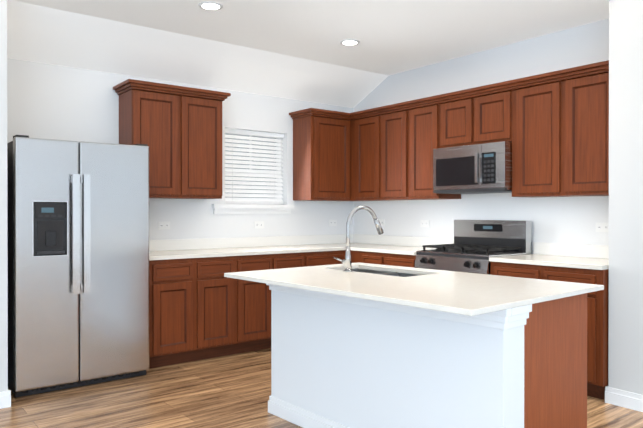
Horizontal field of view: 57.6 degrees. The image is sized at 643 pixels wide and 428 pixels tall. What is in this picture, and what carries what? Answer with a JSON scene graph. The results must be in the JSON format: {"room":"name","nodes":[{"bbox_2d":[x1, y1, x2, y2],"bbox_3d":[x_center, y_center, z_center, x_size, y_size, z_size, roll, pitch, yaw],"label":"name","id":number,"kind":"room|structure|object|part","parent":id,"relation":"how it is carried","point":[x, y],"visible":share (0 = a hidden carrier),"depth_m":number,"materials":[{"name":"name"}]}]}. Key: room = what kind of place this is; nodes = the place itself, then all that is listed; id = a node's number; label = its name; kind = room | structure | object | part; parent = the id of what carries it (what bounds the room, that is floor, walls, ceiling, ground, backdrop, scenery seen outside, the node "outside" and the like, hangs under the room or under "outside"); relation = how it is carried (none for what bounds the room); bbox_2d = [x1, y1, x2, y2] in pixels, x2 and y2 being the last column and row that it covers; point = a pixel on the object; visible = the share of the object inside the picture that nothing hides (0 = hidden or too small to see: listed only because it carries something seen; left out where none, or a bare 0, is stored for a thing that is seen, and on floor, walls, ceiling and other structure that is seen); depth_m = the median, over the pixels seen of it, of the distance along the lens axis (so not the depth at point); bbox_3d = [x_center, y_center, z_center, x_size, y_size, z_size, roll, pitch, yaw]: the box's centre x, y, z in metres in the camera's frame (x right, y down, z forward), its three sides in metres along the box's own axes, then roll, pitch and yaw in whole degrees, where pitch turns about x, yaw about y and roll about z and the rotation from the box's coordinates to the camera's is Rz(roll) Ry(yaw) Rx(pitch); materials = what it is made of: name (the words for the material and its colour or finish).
{"room":"kitchen","nodes":[
{"label":"kitchen","id":0,"kind":"room"},
{"bbox_2d":[0,0,7,391],"bbox_3d":[-4.581,-0.110,2.369,5.770,2.740,0.860,0,0,-38],"label":"wall","id":1,"kind":"structure","parent":0,"point":[3,228],"depth_m":3.79,"materials":[{"name":"white paint"}]},
{"bbox_2d":[0,389,10,408],"bbox_3d":[-4.324,1.208,2.057,5.786,0.105,0.076,0,0,-38],"label":"baseboard","id":2,"kind":"structure","parent":1,"relation":"attached to","point":[5,399],"depth_m":3.79,"materials":[{"name":"white paint"}]},
{"bbox_2d":[7,58,352,239],"bbox_3d":[-3.437,-0.226,3.934,9.900,2.960,0.200,0,0,-38],"label":"wall","id":3,"kind":"structure","parent":0,"point":[50,101],"depth_m":5.42,"materials":[{"name":"white paint"}]},
{"bbox_2d":[117,80,180,198],"bbox_3d":[-1.499,-0.608,5.096,0.418,0.935,0.340,0,0,-38],"label":"upper cabinet","id":4,"kind":"object","parent":3,"relation":"attached to","point":[150,114],"depth_m":4.98,"materials":[{"name":"brown wood"}]},
{"bbox_2d":[158,222,169,229],"bbox_3d":[-1.441,0.106,5.360,0.115,0.072,0.008,0,0,-38],"label":"electrical outlet","id":5,"kind":"object","parent":3,"relation":"attached to","point":[163,225],"visible":1,"depth_m":5.35,"materials":[{"name":"white plastic"}]},
{"bbox_2d":[181,88,224,198],"bbox_3d":[-1.170,-0.609,5.353,0.418,0.935,0.340,0,0,-38],"label":"upper cabinet","id":6,"kind":"object","parent":3,"relation":"attached to","point":[201,112],"depth_m":5.22,"materials":[{"name":"brown wood"}]},
{"bbox_2d":[211,128,293,213],"bbox_3d":[-0.732,-0.453,5.993,0.940,0.900,0.240,0,0,-38],"label":"window","id":7,"kind":"structure","parent":3,"relation":"in","point":[253,171],"depth_m":6.03,"materials":[{"name":"white plastic"}]},
{"bbox_2d":[254,221,263,228],"bbox_3d":[-0.637,0.112,5.987,0.115,0.072,0.008,0,0,-38],"label":"electrical outlet","id":8,"kind":"object","parent":3,"relation":"attached to","point":[258,224],"visible":1,"depth_m":5.98,"materials":[{"name":"white plastic"}]},
{"bbox_2d":[291,108,348,200],"bbox_3d":[0.010,-0.596,6.273,0.534,0.903,0.340,0,0,-38],"label":"upper cabinet","id":9,"kind":"object","parent":3,"relation":"attached to","point":[320,139],"depth_m":6.12,"materials":[{"name":"brown wood"}]},
{"bbox_2d":[329,220,336,225],"bbox_3d":[0.128,0.100,6.584,0.115,0.072,0.008,0,0,-38],"label":"electrical outlet","id":10,"kind":"object","parent":3,"relation":"attached to","point":[332,222],"visible":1,"depth_m":6.58,"materials":[{"name":"white plastic"}]},
{"bbox_2d":[7,0,608,107],"bbox_3d":[-0.146,-1.446,-0.289,9.900,0.490,10.900,0,0,-38],"label":"ceiling","id":11,"kind":"structure","parent":0,"point":[293,49],"depth_m":4.75,"materials":[{"name":"white paint"}]},
{"bbox_2d":[198,1,222,10],"bbox_3d":[-0.791,-1.484,4.180,0.176,0.006,0.176,0,0,-38],"label":"recessed light","id":12,"kind":"object","parent":11,"relation":"in","point":[209,5],"visible":1,"depth_m":4.16,"materials":[{"name":"white"}]},
{"bbox_2d":[340,39,359,45],"bbox_3d":[0.246,-1.487,5.078,0.176,0.006,0.176,0,0,-38],"label":"recessed light","id":13,"kind":"object","parent":11,"relation":"in","point":[349,42],"visible":0.92,"depth_m":5.07,"materials":[{"name":"white"}]},
{"bbox_2d":[0,348,642,427],"bbox_3d":[-0.146,1.329,-0.279,9.900,0.120,10.900,0,0,-38],"label":"floor","id":14,"kind":"structure","parent":0,"point":[231,391],"depth_m":3.87,"materials":[{"name":"brown wood"}]},
{"bbox_2d":[7,135,148,396],"bbox_3d":[-1.894,0.357,4.483,0.936,1.790,0.775,0,0,-38],"label":"fridge","id":15,"kind":"object","parent":14,"relation":"on","point":[78,255],"visible":0.98,"depth_m":4.16,"materials":[{"name":"grey metal"}]},
{"bbox_3d":[-1.701,0.340,4.236,0.916,1.706,0.147,0,0,-38],"label":"trim","id":16,"kind":"part","parent":15,"relation":"part of","materials":[{"name":"silver metal"}]},
{"bbox_2d":[149,258,196,368],"bbox_3d":[-1.395,0.808,5.000,0.387,0.884,0.625,0,0,-38],"label":"base cabinet","id":17,"kind":"object","parent":14,"relation":"on","point":[172,281],"depth_m":4.77,"materials":[{"name":"brown wood"}]},
{"bbox_2d":[149,242,380,257],"bbox_3d":[-0.497,0.349,5.699,2.690,0.030,0.634,0,0,-38],"label":"countertop","id":18,"kind":"structure","parent":17,"relation":"on","point":[312,245],"depth_m":5.51,"materials":[{"name":"white stone"}]},
{"bbox_2d":[197,254,236,360],"bbox_3d":[-1.091,0.807,5.238,0.386,0.884,0.625,0,0,-38],"label":"base cabinet","id":19,"kind":"object","parent":14,"relation":"on","point":[201,307],"depth_m":5.01,"materials":[{"name":"brown wood"}]},
{"bbox_2d":[237,254,276,353],"bbox_3d":[-0.786,0.807,5.476,0.386,0.884,0.625,0,0,-38],"label":"base cabinet","id":20,"kind":"object","parent":14,"relation":"on","point":[253,298],"depth_m":5.24,"materials":[{"name":"brown wood"}]},
{"bbox_2d":[277,250,308,268],"bbox_3d":[-0.491,0.806,5.706,0.364,0.884,0.625,0,0,-38],"label":"base cabinet","id":21,"kind":"object","parent":14,"relation":"on","point":[287,258],"depth_m":5.49,"materials":[{"name":"brown wood"}]},
{"bbox_2d":[309,250,345,265],"bbox_3d":[-0.137,0.805,5.982,0.532,0.884,0.625,0,0,-38],"label":"base cabinet","id":22,"kind":"object","parent":14,"relation":"on","point":[316,257],"depth_m":5.73,"materials":[{"name":"brown wood"}]},
{"bbox_2d":[350,246,435,253],"bbox_3d":[0.788,0.349,5.725,0.633,0.030,0.926,0,0,-38],"label":"countertop","id":23,"kind":"structure","parent":22,"relation":"on","point":[396,249],"depth_m":5.66,"materials":[{"name":"white stone"}]},
{"bbox_2d":[350,250,360,262],"bbox_3d":[0.562,0.805,6.018,0.625,0.884,0.260,0,0,-38],"label":"base cabinet","id":24,"kind":"object","parent":14,"relation":"on","point":[355,254],"depth_m":5.82,"materials":[{"name":"brown wood"}]},
{"bbox_2d":[361,250,380,263],"bbox_3d":[0.731,0.805,5.801,0.625,0.884,0.291,0,0,-38],"label":"base cabinet","id":25,"kind":"object","parent":14,"relation":"on","point":[367,256],"depth_m":5.63,"materials":[{"name":"brown wood"}]},
{"bbox_2d":[381,250,415,267],"bbox_3d":[0.948,0.806,5.523,0.625,0.884,0.415,0,0,-38],"label":"base cabinet","id":26,"kind":"object","parent":14,"relation":"on","point":[387,256],"depth_m":5.36,"materials":[{"name":"brown wood"}]},
{"bbox_2d":[268,285,603,427],"bbox_3d":[0.517,0.821,3.333,0.851,0.871,1.723,0,0,-41],"label":"kitchen island","id":27,"kind":"object","parent":14,"relation":"on","point":[361,345],"depth_m":2.85,"materials":[{"name":"white paint"}]},
{"bbox_2d":[224,262,603,316],"bbox_3d":[0.422,0.373,3.275,1.150,0.024,1.780,0,0,-41],"label":"island countertop","id":28,"kind":"structure","parent":27,"relation":"on","point":[441,291],"depth_m":2.93,"materials":[{"name":"white stone"}]},
{"bbox_2d":[333,205,383,272],"bbox_3d":[0.241,0.152,3.770,0.345,0.415,0.157,0,0,-41],"label":"faucet","id":29,"kind":"object","parent":28,"relation":"on","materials":[{"name":"silver metal"}]},
{"bbox_2d":[356,265,411,276],"bbox_3d":[0.369,0.478,3.739,0.340,0.212,0.721,0,0,-41],"label":"sink","id":30,"kind":"object","parent":28,"relation":"in","point":[363,268],"depth_m":3.91,"materials":[{"name":"silver metal"}]},
{"bbox_2d":[414,220,531,274],"bbox_3d":[1.266,0.653,5.019,0.692,1.195,0.758,0,0,-38],"label":"range","id":31,"kind":"object","parent":14,"relation":"on","point":[475,246],"visible":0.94,"depth_m":4.98,"materials":[{"name":"silver metal"}]},
{"bbox_2d":[489,258,536,278],"bbox_3d":[1.687,0.810,4.576,0.625,0.884,0.447,0,0,-38],"label":"base cabinet","id":32,"kind":"object","parent":14,"relation":"on","point":[512,269],"depth_m":4.39,"materials":[{"name":"brown wood"}]},
{"bbox_2d":[537,262,608,399],"bbox_3d":[1.960,0.811,4.226,0.625,0.884,0.441,0,0,-38],"label":"base cabinet","id":33,"kind":"object","parent":14,"relation":"on","point":[597,301],"depth_m":3.91,"materials":[{"name":"brown wood"}]},
{"bbox_2d":[497,254,608,265],"bbox_3d":[1.823,0.353,4.398,0.633,0.030,0.884,0,0,-38],"label":"countertop","id":34,"kind":"structure","parent":33,"relation":"on","point":[553,259],"depth_m":4.35,"materials":[{"name":"white stone"}]},
{"bbox_2d":[353,18,608,253],"bbox_3d":[3.740,-0.221,2.620,0.200,2.960,10.700,0,0,-38],"label":"wall","id":35,"kind":"structure","parent":0,"point":[571,220],"depth_m":5.22,"materials":[{"name":"white paint"}]},
{"bbox_2d":[353,108,388,200],"bbox_3d":[0.610,-0.596,6.184,0.342,0.903,0.380,0,0,-38],"label":"upper cabinet","id":36,"kind":"object","parent":35,"relation":"attached to","point":[364,123],"depth_m":6.12,"materials":[{"name":"brown wood"}]},
{"bbox_2d":[378,219,384,225],"bbox_3d":[0.649,0.095,6.413,0.008,0.072,0.115,0,0,-38],"label":"electrical outlet","id":37,"kind":"object","parent":35,"relation":"attached to","point":[382,222],"visible":0.54,"depth_m":6.39,"materials":[{"name":"white plastic"}]},
{"bbox_2d":[377,104,404,199],"bbox_3d":[0.846,-0.595,5.882,0.342,0.903,0.386,0,0,-38],"label":"upper cabinet","id":38,"kind":"object","parent":35,"relation":"attached to","point":[390,121],"depth_m":5.81,"materials":[{"name":"brown wood"}]},
{"bbox_2d":[420,220,428,226],"bbox_3d":[1.043,0.097,5.908,0.008,0.072,0.115,0,0,-38],"label":"electrical outlet","id":39,"kind":"object","parent":35,"relation":"attached to","point":[424,223],"visible":1,"depth_m":5.91,"materials":[{"name":"white plastic"}]},
{"bbox_2d":[405,96,460,199],"bbox_3d":[1.078,-0.594,5.585,0.342,0.903,0.368,0,0,-38],"label":"upper cabinet","id":40,"kind":"object","parent":35,"relation":"attached to","point":[420,116],"depth_m":5.50,"materials":[{"name":"brown wood"}]},
{"bbox_2d":[437,92,468,148],"bbox_3d":[1.312,-0.819,5.283,0.342,0.451,0.394,0,0,-38],"label":"upper cabinet","id":41,"kind":"object","parent":35,"relation":"attached to","point":[452,111],"depth_m":5.20,"materials":[{"name":"brown wood"}]},
{"bbox_2d":[469,84,508,144],"bbox_3d":[1.547,-0.818,4.982,0.342,0.451,0.370,0,0,-38],"label":"upper cabinet","id":42,"kind":"object","parent":35,"relation":"attached to","point":[488,107],"depth_m":4.89,"materials":[{"name":"brown wood"}]},
{"bbox_2d":[433,141,511,193],"bbox_3d":[1.380,-0.385,5.104,0.452,0.400,0.754,0,0,-38],"label":"microwave","id":43,"kind":"object","parent":42,"relation":"attached to","point":[485,168],"visible":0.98,"depth_m":4.95,"materials":[{"name":"silver metal"}]},
{"bbox_2d":[509,72,572,196],"bbox_3d":[1.798,-0.591,4.661,0.342,0.903,0.447,0,0,-38],"label":"upper cabinet","id":44,"kind":"object","parent":35,"relation":"attached to","point":[553,127],"depth_m":4.56,"materials":[{"name":"brown wood"}]},
{"bbox_2d":[561,64,608,196],"bbox_3d":[2.072,-0.589,4.310,0.342,0.903,0.443,0,0,-38],"label":"upper cabinet","id":45,"kind":"object","parent":35,"relation":"attached to","point":[584,91],"depth_m":4.25,"materials":[{"name":"brown wood"}]},
{"bbox_2d":[596,223,608,231],"bbox_3d":[2.156,0.102,4.481,0.008,0.072,0.115,0,0,-38],"label":"electrical outlet","id":46,"kind":"object","parent":35,"relation":"attached to","point":[602,227],"visible":0.94,"depth_m":4.48,"materials":[{"name":"white plastic"}]},
{"bbox_2d":[608,0,642,394],"bbox_3d":[4.368,-0.106,1.193,0.565,2.740,7.275,0,0,-38],"label":"wall","id":47,"kind":"structure","parent":0,"point":[625,353],"depth_m":3.80,"materials":[{"name":"white paint"}]},
{"bbox_2d":[605,386,642,411],"bbox_3d":[4.357,1.211,1.199,0.581,0.105,7.291,0,0,-38],"label":"baseboard","id":48,"kind":"structure","parent":47,"relation":"attached to","point":[624,399],"depth_m":3.80,"materials":[{"name":"white paint"}]}
]}

